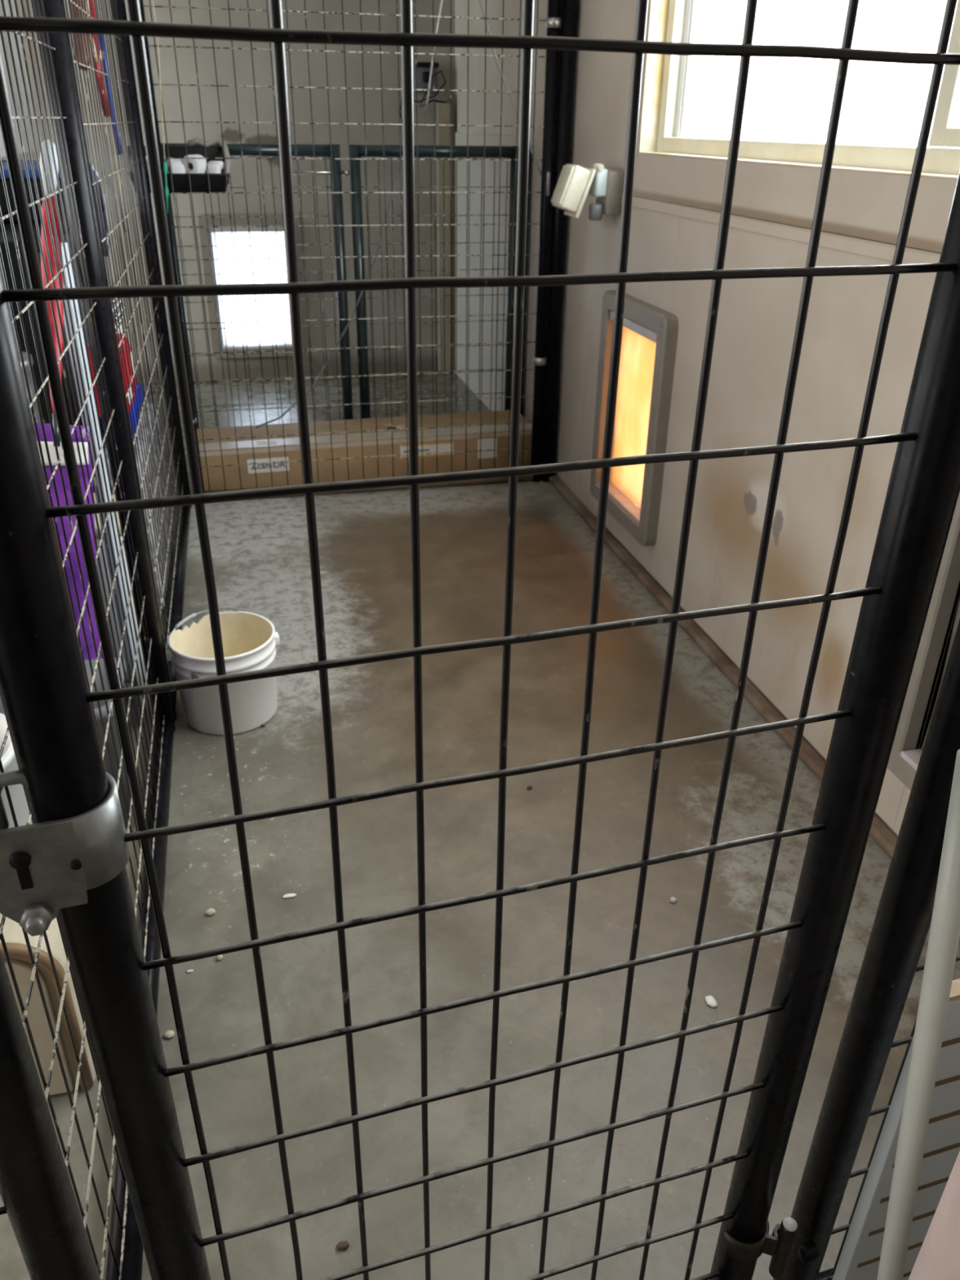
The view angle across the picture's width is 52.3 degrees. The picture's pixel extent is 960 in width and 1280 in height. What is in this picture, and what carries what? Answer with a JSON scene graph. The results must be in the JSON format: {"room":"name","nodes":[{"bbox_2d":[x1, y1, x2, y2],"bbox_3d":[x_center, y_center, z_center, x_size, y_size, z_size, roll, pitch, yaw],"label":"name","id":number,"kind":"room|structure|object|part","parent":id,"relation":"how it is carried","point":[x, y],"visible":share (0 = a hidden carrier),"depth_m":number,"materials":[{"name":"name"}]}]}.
{"room":"dog kennel","nodes":[
{"label":"dog kennel","id":0,"kind":"room"},
{"bbox_2d":[0,0,54,159],"bbox_3d":[-1.549,-1.424,3.291,0.033,1.950,2.166,-6,29,-12],"label":"wall","id":1,"kind":"structure","parent":0,"point":[18,2],"depth_m":3.76,"materials":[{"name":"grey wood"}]},
{"bbox_2d":[0,0,41,157],"bbox_3d":[-1.466,-1.802,2.869,0.023,0.685,1.350,-6,29,-12],"label":"board","id":2,"kind":"object","parent":1,"relation":"attached to","point":[2,153],"visible":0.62,"depth_m":3.27,"materials":[{"name":"brown wood"}]},
{"bbox_2d":[63,0,454,342],"bbox_3d":[-2.464,-2.464,4.643,5.005,2.500,0.120,-6,29,-12],"label":"wall","id":3,"kind":"structure","parent":0,"point":[185,57],"depth_m":4.79,"materials":[{"name":"grey paint"}]},
{"bbox_2d":[196,213,303,359],"bbox_3d":[-1.211,-1.872,5.197,0.490,0.722,0.062,-6,29,-12],"label":"pet door","id":4,"kind":"structure","parent":3,"relation":"in","point":[242,233],"depth_m":5.19,"materials":[{"name":"beige plastic"}]},
{"bbox_3d":[-1.215,-1.605,5.342,0.376,0.012,0.044,-6,29,-12],"label":"flap sill","id":5,"kind":"part","parent":4,"relation":"part of","materials":[{"name":"plastic"}]},
{"bbox_2d":[83,124,438,383],"bbox_3d":[-1.303,-1.992,5.128,2.375,1.240,0.011,-6,29,-12],"label":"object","id":6,"kind":"structure","parent":3,"relation":"attached to","point":[175,134],"depth_m":5.17,"materials":[{"name":"grey metal"}]},
{"bbox_2d":[400,62,447,123],"bbox_3d":[-0.274,-2.760,4.954,0.282,0.287,0.075,-6,29,-12],"label":"wall socket","id":7,"kind":"object","parent":3,"relation":"attached to","point":[423,68],"visible":0.73,"depth_m":4.92,"materials":[{"name":"grey plastic"}]},
{"bbox_2d":[416,62,439,67],"bbox_3d":[-0.265,-2.880,4.897,0.112,0.022,0.058,-6,29,-12],"label":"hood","id":8,"kind":"object","parent":7,"relation":"attached to","point":[419,64],"depth_m":4.87,"materials":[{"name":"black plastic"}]},
{"bbox_2d":[435,102,450,372],"bbox_3d":[-0.196,-2.141,5.310,0.065,1.360,0.045,-6,29,-12],"label":"trim","id":9,"kind":"structure","parent":3,"relation":"attached to","point":[442,110],"depth_m":5.24,"materials":[{"name":"black metal"}]},
{"bbox_2d":[0,372,959,1279],"bbox_3d":[-1.481,0.577,1.758,5.135,0.150,8.570,-6,29,-12],"label":"floor","id":10,"kind":"structure","parent":0,"point":[260,549],"depth_m":1.81,"materials":[{"name":"concrete"}]},
{"bbox_2d":[0,261,18,351],"bbox_3d":[-1.139,-0.433,2.301,0.140,1.135,0.303,-6,29,-12],"label":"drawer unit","id":11,"kind":"object","parent":10,"relation":"on","point":[0,261],"visible":0.02,"depth_m":2.28,"materials":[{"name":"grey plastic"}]},
{"bbox_2d":[0,912,95,1095],"bbox_3d":[-0.769,0.493,1.452,0.350,0.303,0.286,-6,29,-12],"label":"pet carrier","id":12,"kind":"object","parent":10,"relation":"on","point":[12,932],"visible":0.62,"depth_m":1.36,"materials":[{"name":"beige plastic"}]},
{"bbox_2d":[0,712,31,827],"bbox_3d":[-0.736,0.247,1.350,0.226,0.222,0.226,-6,29,-12],"label":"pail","id":13,"kind":"object","parent":12,"relation":"on","point":[8,759],"visible":0.21,"depth_m":1.33,"materials":[{"name":"white plastic"}]},
{"bbox_3d":[-0.741,0.558,1.351,0.294,0.270,0.012,-6,29,-12],"label":"panel","id":14,"kind":"part","parent":12,"relation":"part of","materials":[{"name":"beige plastic"}]},
{"bbox_2d":[0,950,100,1279],"bbox_3d":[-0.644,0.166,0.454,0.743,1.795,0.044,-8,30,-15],"label":"fence post","id":15,"kind":"object","parent":10,"relation":"on","point":[37,1193],"visible":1,"depth_m":0.66,"materials":[{"name":"black metal"}]},
{"bbox_2d":[0,0,959,1279],"bbox_3d":[0.025,0.059,0.629,0.636,1.756,0.072,-8,29,-16],"label":"gate","id":16,"kind":"object","parent":15,"relation":"attached to","point":[68,864],"visible":1,"depth_m":0.59,"materials":[{"name":"black metal"}]},
{"bbox_3d":[-0.248,0.133,0.546,0.051,0.072,0.003,-8,30,-15],"label":"hinge plate","id":17,"kind":"part","parent":16,"relation":"part of","materials":[{"name":"silver metal"}]},
{"bbox_2d":[0,217,103,492],"bbox_3d":[-1.263,-0.706,2.937,0.195,1.020,1.070,-6,29,-12],"label":"storage cabinet","id":18,"kind":"object","parent":10,"relation":"on","point":[8,229],"visible":0.06,"depth_m":2.38,"materials":[{"name":"black plastic"}]},
{"bbox_2d":[0,160,67,223],"bbox_3d":[-1.311,-1.310,2.841,0.260,0.132,0.640,-6,29,-12],"label":"crate","id":19,"kind":"object","parent":18,"relation":"on","point":[3,204],"visible":0.14,"depth_m":2.59,"materials":[{"name":"black plastic"}]},
{"bbox_3d":[-1.310,-1.357,2.816,0.260,0.024,0.640,-6,29,-12],"label":"lid","id":20,"kind":"part","parent":19,"relation":"part of","materials":[{"name":"blue plastic"}]},
{"bbox_3d":[-1.119,-0.593,2.727,0.006,0.940,0.520,-6,29,-12],"label":"cabinet door","id":21,"kind":"part","parent":18,"relation":"part of","materials":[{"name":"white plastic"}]},
{"bbox_3d":[-1.241,-0.836,3.182,0.006,0.940,0.520,-6,29,-12],"label":"cabinet door","id":22,"kind":"part","parent":18,"relation":"part of","materials":[{"name":"white plastic"}]},
{"bbox_2d":[0,657,130,829],"bbox_3d":[-0.848,0.231,1.941,0.306,0.305,0.216,-6,29,-12],"label":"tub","id":23,"kind":"object","parent":10,"relation":"on","point":[97,678],"visible":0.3,"depth_m":1.93,"materials":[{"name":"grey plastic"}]},
{"bbox_2d":[33,422,102,659],"bbox_3d":[-0.927,-0.062,1.996,0.368,0.802,0.170,-8,29,-17],"label":"bag","id":24,"kind":"object","parent":10,"relation":"on","point":[47,428],"visible":0.12,"depth_m":1.90,"materials":[{"name":"purple paper"}]},
{"bbox_2d":[0,0,175,1279],"bbox_3d":[-0.556,-0.264,1.253,0.044,1.830,1.491,-6,29,-12],"label":"fence","id":25,"kind":"object","parent":10,"relation":"on","point":[125,1251],"visible":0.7,"depth_m":1.64,"materials":[{"name":"metal"}]},
{"bbox_2d":[40,138,63,446],"bbox_3d":[-0.788,-0.646,1.803,0.038,0.488,0.372,-5,28,-10],"label":"umbrella","id":26,"kind":"object","parent":25,"relation":"hanging from","point":[43,145],"visible":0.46,"depth_m":1.80,"materials":[{"name":"red fabric"}]},
{"bbox_3d":[-0.809,-0.881,1.839,0.033,0.107,0.086,-6,29,-12],"label":"handle","id":27,"kind":"part","parent":26,"relation":"part of","materials":[{"name":"grey plastic"}]},
{"bbox_3d":[-0.567,0.526,1.671,0.042,0.042,1.418,-6,29,-12],"label":"rail","id":28,"kind":"part","parent":25,"relation":"part of","materials":[{"name":"black metal"}]},
{"bbox_2d":[61,242,143,706],"bbox_3d":[-0.842,-0.321,2.187,0.020,1.050,0.087,-6,29,-12],"label":"pole","id":29,"kind":"object","parent":10,"relation":"on","point":[65,272],"visible":0.36,"depth_m":2.14,"materials":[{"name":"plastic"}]},
{"bbox_2d":[93,492,146,681],"bbox_3d":[-0.963,-0.132,2.496,0.189,0.425,0.264,-6,29,-12],"label":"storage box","id":30,"kind":"object","parent":10,"relation":"on","point":[94,493],"visible":0.07,"depth_m":2.38,"materials":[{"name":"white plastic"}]},
{"bbox_3d":[-0.961,-0.308,2.403,0.189,0.027,0.264,-6,29,-12],"label":"box lid","id":31,"kind":"part","parent":30,"relation":"part of","materials":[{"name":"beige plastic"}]},
{"bbox_2d":[59,0,191,719],"bbox_3d":[-0.934,-0.960,2.559,0.091,1.830,1.540,-6,29,-12],"label":"fence","id":32,"kind":"object","parent":10,"relation":"on","point":[174,613],"depth_m":2.65,"materials":[{"name":"metal"}]},
{"bbox_3d":[-0.991,-1.575,2.413,0.039,0.303,0.223,-6,29,-12],"label":"leather handle","id":33,"kind":"part","parent":32,"relation":"part of","materials":[{"name":"brown leather"}]},
{"bbox_2d":[88,0,110,117],"bbox_3d":[-1.016,-1.622,2.561,0.020,0.447,0.128,-6,29,-12],"label":"lead","id":34,"kind":"object","parent":32,"relation":"hanging from","point":[97,65],"visible":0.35,"depth_m":2.58,"materials":[{"name":"fabric"}]},
{"bbox_2d":[89,163,109,256],"bbox_3d":[-0.885,-1.032,2.225,0.026,0.309,0.294,-6,29,-12],"label":"loop","id":35,"kind":"object","parent":32,"relation":"hanging from","point":[97,175],"visible":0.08,"depth_m":2.33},
{"bbox_2d":[87,0,127,232],"bbox_3d":[-1.007,-1.421,2.624,0.032,0.623,0.181,-6,29,-12],"label":"rope","id":36,"kind":"object","parent":32,"relation":"hanging from","point":[95,49],"visible":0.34,"depth_m":2.72,"materials":[{"name":"fabric"}]},
{"bbox_2d":[97,34,122,155],"bbox_3d":[-1.061,-1.570,2.803,0.016,0.326,0.075,-6,29,-12],"label":"cord","id":37,"kind":"object","parent":32,"relation":"hanging from","point":[98,34],"visible":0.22,"depth_m":2.79,"materials":[{"name":"red fabric"}]},
{"bbox_2d":[111,279,124,331],"bbox_3d":[-0.919,-0.852,2.480,0.008,0.111,0.246,-6,29,-12],"label":"mat","id":38,"kind":"object","parent":32,"relation":"hanging from","point":[114,282],"visible":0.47,"depth_m":2.48,"materials":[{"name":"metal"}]},
{"bbox_3d":[-0.921,-0.173,2.982,0.042,0.042,1.467,-6,29,-12],"label":"rail","id":39,"kind":"part","parent":32,"relation":"part of","materials":[{"name":"black metal"}]},
{"bbox_2d":[101,401,172,609],"bbox_3d":[-1.054,-0.424,3.008,0.142,0.465,0.685,-6,29,-12],"label":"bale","id":40,"kind":"object","parent":10,"relation":"on","point":[147,402],"visible":0.16,"depth_m":2.86},
{"bbox_2d":[97,380,145,435],"bbox_3d":[-1.035,-0.658,2.809,0.142,0.169,0.458,-6,29,-12],"label":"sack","id":41,"kind":"object","parent":40,"relation":"on","point":[133,405],"visible":0.08,"depth_m":2.77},
{"bbox_2d":[87,344,136,417],"bbox_3d":[-0.995,-0.698,2.623,0.106,0.135,0.260,-6,29,-12],"label":"sack","id":42,"kind":"object","parent":41,"relation":"on","point":[124,345],"visible":0.2,"depth_m":2.59,"materials":[{"name":"fabric"}]},
{"bbox_2d":[127,387,132,404],"bbox_3d":[-0.930,-0.647,2.597,0.001,0.030,0.120,-6,29,-12],"label":"print","id":43,"kind":"object","parent":42,"relation":"attached to","point":[131,391],"depth_m":2.62,"materials":[{"name":"paper"}]},
{"bbox_2d":[115,324,136,384],"bbox_3d":[-1.033,-0.820,2.804,0.069,0.180,0.069,-6,29,-12],"label":"bottle","id":44,"kind":"object","parent":41,"relation":"on","point":[123,340],"visible":0.13,"depth_m":2.78,"materials":[{"name":"red plastic"}]},
{"bbox_2d":[163,1030,174,1039],"bbox_3d":[-0.488,0.619,1.534,0.017,0.009,0.014,-6,29,-12],"label":"crumb","id":45,"kind":"object","parent":10,"relation":"on","point":[169,1033],"visible":1,"depth_m":1.53,"materials":[{"name":"beige food"}]},
{"bbox_2d":[205,908,216,915],"bbox_3d":[-0.488,0.492,1.772,0.017,0.011,0.014,-19,34,-33],"label":"crumb","id":46,"kind":"object","parent":10,"relation":"on","point":[210,912],"visible":1,"depth_m":1.77,"materials":[{"name":"beige food"}]},
{"bbox_2d":[216,954,222,960],"bbox_3d":[-0.446,0.544,1.677,0.011,0.009,0.012,-22,36,-37],"label":"crumb","id":47,"kind":"object","parent":10,"relation":"on","point":[220,957],"visible":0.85,"depth_m":1.67,"materials":[{"name":"beige food"}]},
{"bbox_2d":[164,607,279,735],"bbox_3d":[-0.606,0.074,2.338,0.261,0.216,0.259,-6,29,-12],"label":"bucket","id":48,"kind":"object","parent":10,"relation":"on","point":[250,640],"visible":0.88,"depth_m":2.28,"materials":[{"name":"white plastic"}]},
{"bbox_3d":[-0.626,-0.031,2.347,0.259,0.037,0.138,-9,29,-17],"label":"bail handle","id":49,"kind":"part","parent":48,"relation":"part of","materials":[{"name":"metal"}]},
{"bbox_2d":[160,142,353,428],"bbox_3d":[-0.844,-1.298,3.877,0.708,1.195,0.045,-6,29,-12],"label":"fence","id":50,"kind":"object","parent":10,"relation":"on","point":[268,150],"visible":0.63,"depth_m":3.79,"materials":[{"name":"metal"}]},
{"bbox_3d":[-0.854,-1.807,3.606,0.604,0.041,0.041,-6,29,-12],"label":"rail","id":51,"kind":"part","parent":50,"relation":"part of","materials":[{"name":"black metal"}]},
{"bbox_2d":[282,893,296,897],"bbox_3d":[-0.353,0.475,1.815,0.027,0.005,0.010,-6,29,-12],"label":"crumb","id":52,"kind":"object","parent":10,"relation":"on","point":[287,895],"visible":1,"depth_m":1.81,"materials":[{"name":"white paper"}]},
{"bbox_2d":[336,1240,349,1249],"bbox_3d":[-0.175,0.774,1.251,0.016,0.007,0.011,-6,29,-12],"label":"crumb","id":53,"kind":"object","parent":10,"relation":"on","point":[342,1245],"visible":1,"depth_m":1.25,"materials":[{"name":"brown food"}]},
{"bbox_2d":[138,0,561,499],"bbox_3d":[-0.402,-1.387,3.378,1.362,1.830,0.064,-6,29,-12],"label":"fence","id":54,"kind":"object","parent":10,"relation":"on","point":[553,20],"visible":0.82,"depth_m":3.40,"materials":[{"name":"metal"}]},
{"bbox_2d":[151,0,165,162],"bbox_3d":[-0.990,-1.816,2.966,0.030,0.700,0.016,-6,29,-12],"label":"twine","id":55,"kind":"object","parent":54,"relation":"hanging from","point":[152,0],"visible":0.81,"depth_m":3.02,"materials":[{"name":"beige wicker"}]},
{"bbox_2d":[163,162,168,213],"bbox_3d":[-1.011,-1.458,3.156,0.020,0.150,0.014,-6,29,-12],"label":"knot","id":56,"kind":"object","parent":55,"relation":"hanging from","point":[165,166],"visible":1,"depth_m":3.15,"materials":[{"name":"green plastic"}]},
{"bbox_2d":[127,137,230,192],"bbox_3d":[-0.988,-1.563,3.218,0.331,0.162,0.136,-6,29,-12],"label":"tray","id":57,"kind":"object","parent":54,"relation":"attached to","point":[199,182],"visible":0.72,"depth_m":3.23,"materials":[{"name":"black plastic"}]},
{"bbox_2d":[166,158,185,173],"bbox_3d":[-0.993,-1.547,3.218,0.060,0.068,0.068,-15,32,-27],"label":"paper roll","id":58,"kind":"object","parent":57,"relation":"in","point":[176,166],"visible":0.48,"depth_m":3.19,"materials":[{"name":"white paper"}]},
{"bbox_2d":[182,154,206,173],"bbox_3d":[-0.937,-1.557,3.214,0.068,0.068,0.060,9,29,14],"label":"paper roll","id":59,"kind":"object","parent":57,"relation":"in","point":[196,166],"visible":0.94,"depth_m":3.19,"materials":[{"name":"white paper"}]},
{"bbox_2d":[206,160,224,173],"bbox_3d":[-0.872,-1.550,3.241,0.044,0.068,0.068,8,29,13],"label":"paper roll","id":60,"kind":"object","parent":57,"relation":"in","point":[214,166],"visible":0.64,"depth_m":3.21,"materials":[{"name":"white paper"}]},
{"bbox_3d":[-0.414,-0.600,3.800,1.280,0.042,0.042,-6,29,-12],"label":"rail","id":61,"kind":"part","parent":54,"relation":"part of","materials":[{"name":"black metal"}]},
{"bbox_2d":[423,0,443,113],"bbox_3d":[-0.157,-2.017,3.186,0.114,0.532,0.036,24,36,37],"label":"hanging cord","id":62,"kind":"object","parent":54,"relation":"hanging from","point":[441,2],"visible":0.84,"depth_m":3.23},
{"bbox_3d":[0.238,-1.595,3.418,0.012,0.075,0.008,-6,29,-12],"label":"slot plate","id":63,"kind":"part","parent":54,"relation":"part of","materials":[{"name":"metal"}]},
{"bbox_2d":[196,409,532,490],"bbox_3d":[-0.450,-0.771,3.977,1.345,0.179,0.327,-7,29,-14],"label":"cardboard box","id":64,"kind":"object","parent":10,"relation":"on","point":[228,446],"visible":0.84,"depth_m":3.85,"materials":[{"name":"brown cardboard"}]},
{"bbox_2d":[383,423,404,429],"bbox_3d":[-0.342,-0.857,3.928,0.094,0.021,0.046,5,28,7],"label":"scrap","id":65,"kind":"object","parent":64,"relation":"on","point":[396,427],"visible":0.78,"depth_m":3.92,"materials":[{"name":"white paper"}]},
{"bbox_2d":[349,144,532,418],"bbox_3d":[-0.152,-1.367,4.026,0.716,1.195,0.042,-6,29,-12],"label":"fence","id":66,"kind":"object","parent":10,"relation":"on","point":[356,151],"visible":0.55,"depth_m":3.91,"materials":[{"name":"metal"}]},
{"bbox_2d":[255,155,403,428],"bbox_3d":[-0.605,-1.352,3.827,0.659,0.979,0.065,-12,30,-22],"label":"cord","id":67,"kind":"object","parent":66,"relation":"hanging from","point":[398,170],"visible":0.87,"depth_m":3.91,"materials":[{"name":"grey plastic"}]},
{"bbox_3d":[-0.145,-1.877,3.756,0.645,0.041,0.041,-6,29,-12],"label":"rail","id":68,"kind":"part","parent":66,"relation":"part of","materials":[{"name":"black metal"}]},
{"bbox_2d":[540,0,578,481],"bbox_3d":[0.285,-1.458,3.529,0.060,1.830,0.060,-6,29,-12],"label":"wall post","id":69,"kind":"object","parent":10,"relation":"on","point":[569,8],"visible":0.82,"depth_m":3.52,"materials":[{"name":"black metal"}]},
{"bbox_2d":[479,0,541,176],"bbox_3d":[0.114,-1.909,3.274,0.357,0.799,0.018,-7,29,-14],"label":"cord","id":70,"kind":"object","parent":69,"relation":"hanging from","point":[480,1],"visible":0.55,"depth_m":3.28,"materials":[{"name":"black"}]},
{"bbox_2d":[670,897,676,902],"bbox_3d":[0.359,0.482,1.814,0.012,0.009,0.012,6,28,9],"label":"crumb","id":71,"kind":"object","parent":10,"relation":"on","point":[673,900],"visible":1,"depth_m":1.81,"materials":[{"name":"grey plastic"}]},
{"bbox_2d":[705,995,717,1007],"bbox_3d":[0.380,0.594,1.607,0.018,0.006,0.024,-6,29,-12],"label":"crumb","id":72,"kind":"object","parent":10,"relation":"on","point":[710,1000],"visible":1,"depth_m":1.60,"materials":[{"name":"white paper"}]},
{"bbox_2d":[773,617,959,1279],"bbox_3d":[0.742,-0.017,0.831,0.832,1.795,0.056,-8,30,-15],"label":"fence","id":73,"kind":"object","parent":10,"relation":"on","point":[902,922],"visible":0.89,"depth_m":0.88,"materials":[{"name":"black metal"}]},
{"bbox_3d":[0.732,0.732,1.249,0.780,0.042,0.042,-8,30,-15],"label":"rail","id":74,"kind":"part","parent":73,"relation":"part of","materials":[{"name":"black metal"}]},
{"bbox_2d":[831,978,959,1279],"bbox_3d":[0.687,0.532,1.077,0.620,0.604,0.018,-8,30,-15],"label":"board","id":75,"kind":"object","parent":10,"relation":"on","point":[860,1254],"visible":0.37,"depth_m":0.98,"materials":[{"name":"white plastic"}]},
{"bbox_2d":[876,749,959,1279],"bbox_3d":[0.374,0.486,0.863,0.021,0.864,0.130,-12,31,-23],"label":"pole","id":76,"kind":"object","parent":10,"relation":"on","point":[944,930],"visible":1,"depth_m":0.80,"materials":[{"name":"white plastic"}]},
{"bbox_2d":[908,1151,959,1279],"bbox_3d":[0.353,0.599,0.760,0.102,0.780,0.095,-8,30,-15],"label":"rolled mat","id":77,"kind":"object","parent":10,"relation":"on","point":[938,1258],"visible":1,"depth_m":0.65,"materials":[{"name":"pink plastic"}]},
{"bbox_3d":[-1.013,-0.106,2.200,0.250,0.654,0.220,-6,29,-12],"label":"bin","id":78,"kind":"object","parent":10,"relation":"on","visible":0},
{"bbox_2d":[18,351,44,422],"bbox_3d":[-0.988,-0.479,2.002,0.166,0.190,0.166,-6,29,-12],"label":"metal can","id":79,"kind":"object","parent":78,"relation":"on","point":[24,353],"visible":0.18,"depth_m":1.98,"materials":[{"name":"metal"}]},
{"bbox_2d":[454,0,959,836],"bbox_3d":[0.850,-0.824,1.631,0.120,2.500,8.570,-6,29,-12],"label":"wall","id":80,"kind":"structure","parent":0,"point":[870,206],"depth_m":3.12,"materials":[{"name":"paint"}]},
{"bbox_2d":[448,93,455,372],"bbox_3d":[-0.151,-2.162,5.309,0.026,1.399,0.050,-6,29,-12],"label":"trim","id":81,"kind":"structure","parent":80,"relation":"attached to","point":[453,109],"depth_m":5.27,"materials":[{"name":"black metal"}]},
{"bbox_2d":[455,132,542,423],"bbox_3d":[0.081,-1.654,4.541,0.011,1.226,1.960,-6,29,-12],"label":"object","id":82,"kind":"structure","parent":80,"relation":"attached to","point":[475,179],"depth_m":4.69,"materials":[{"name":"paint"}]},
{"bbox_2d":[551,162,624,220],"bbox_3d":[0.331,-1.392,3.036,0.198,0.159,0.141,-6,29,-12],"label":"security light","id":83,"kind":"object","parent":80,"relation":"attached to","point":[574,184],"visible":0.98,"depth_m":2.99,"materials":[{"name":"beige plastic"}]},
{"bbox_3d":[0.286,-1.393,3.033,0.109,0.148,0.126,-6,29,-12],"label":"flip lid","id":84,"kind":"part","parent":83,"relation":"part of","materials":[{"name":"white plastic"}]},
{"bbox_2d":[590,289,678,546],"bbox_3d":[0.474,-0.701,3.061,0.062,0.685,0.515,-6,29,-12],"label":"pet door","id":85,"kind":"structure","parent":80,"relation":"in","point":[650,332],"depth_m":3.03,"materials":[{"name":"beige plastic"}]},
{"bbox_3d":[0.473,-0.449,3.195,0.044,0.012,0.401,-6,29,-12],"label":"flap sill","id":86,"kind":"part","parent":85,"relation":"part of","materials":[{"name":"plastic"}]},
{"bbox_2d":[548,475,897,857],"bbox_3d":[0.843,0.450,1.873,0.040,0.022,4.820,-6,29,-12],"label":"baseboard","id":87,"kind":"structure","parent":80,"relation":"attached to","point":[880,832],"depth_m":2.61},
{"bbox_2d":[605,194,959,835],"bbox_3d":[0.923,0.088,1.390,0.015,1.056,4.285,-6,29,-12],"label":"wall panel","id":88,"kind":"object","parent":80,"relation":"attached to","point":[757,319],"depth_m":2.25,"materials":[{"name":"paint"}]},
{"bbox_2d":[639,0,959,179],"bbox_3d":[0.811,-1.232,1.599,0.114,0.850,2.504,-6,29,-12],"label":"window","id":89,"kind":"structure","parent":80,"relation":"in","point":[940,162],"depth_m":2.39,"materials":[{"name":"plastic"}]},
{"bbox_3d":[0.714,-1.494,2.101,0.020,0.754,1.252,-6,29,-12],"label":"sash","id":90,"kind":"part","parent":89,"relation":"part of","materials":[{"name":"white plastic"}]},
{"bbox_3d":[0.960,-0.953,1.081,0.024,0.752,1.188,-6,29,-12],"label":"sash","id":91,"kind":"part","parent":89,"relation":"part of","materials":[{"name":"plastic"}]},
{"bbox_2d":[887,492,959,791],"bbox_3d":[0.874,0.053,1.562,0.052,0.685,0.515,-6,29,-12],"label":"pet door","id":92,"kind":"structure","parent":80,"relation":"in","point":[904,760],"depth_m":1.78,"materials":[{"name":"beige plastic"}]},
{"bbox_3d":[0.868,0.306,1.695,0.044,0.012,0.401,-6,29,-12],"label":"flap sill","id":93,"kind":"part","parent":92,"relation":"part of","materials":[{"name":"plastic"}]}
]}

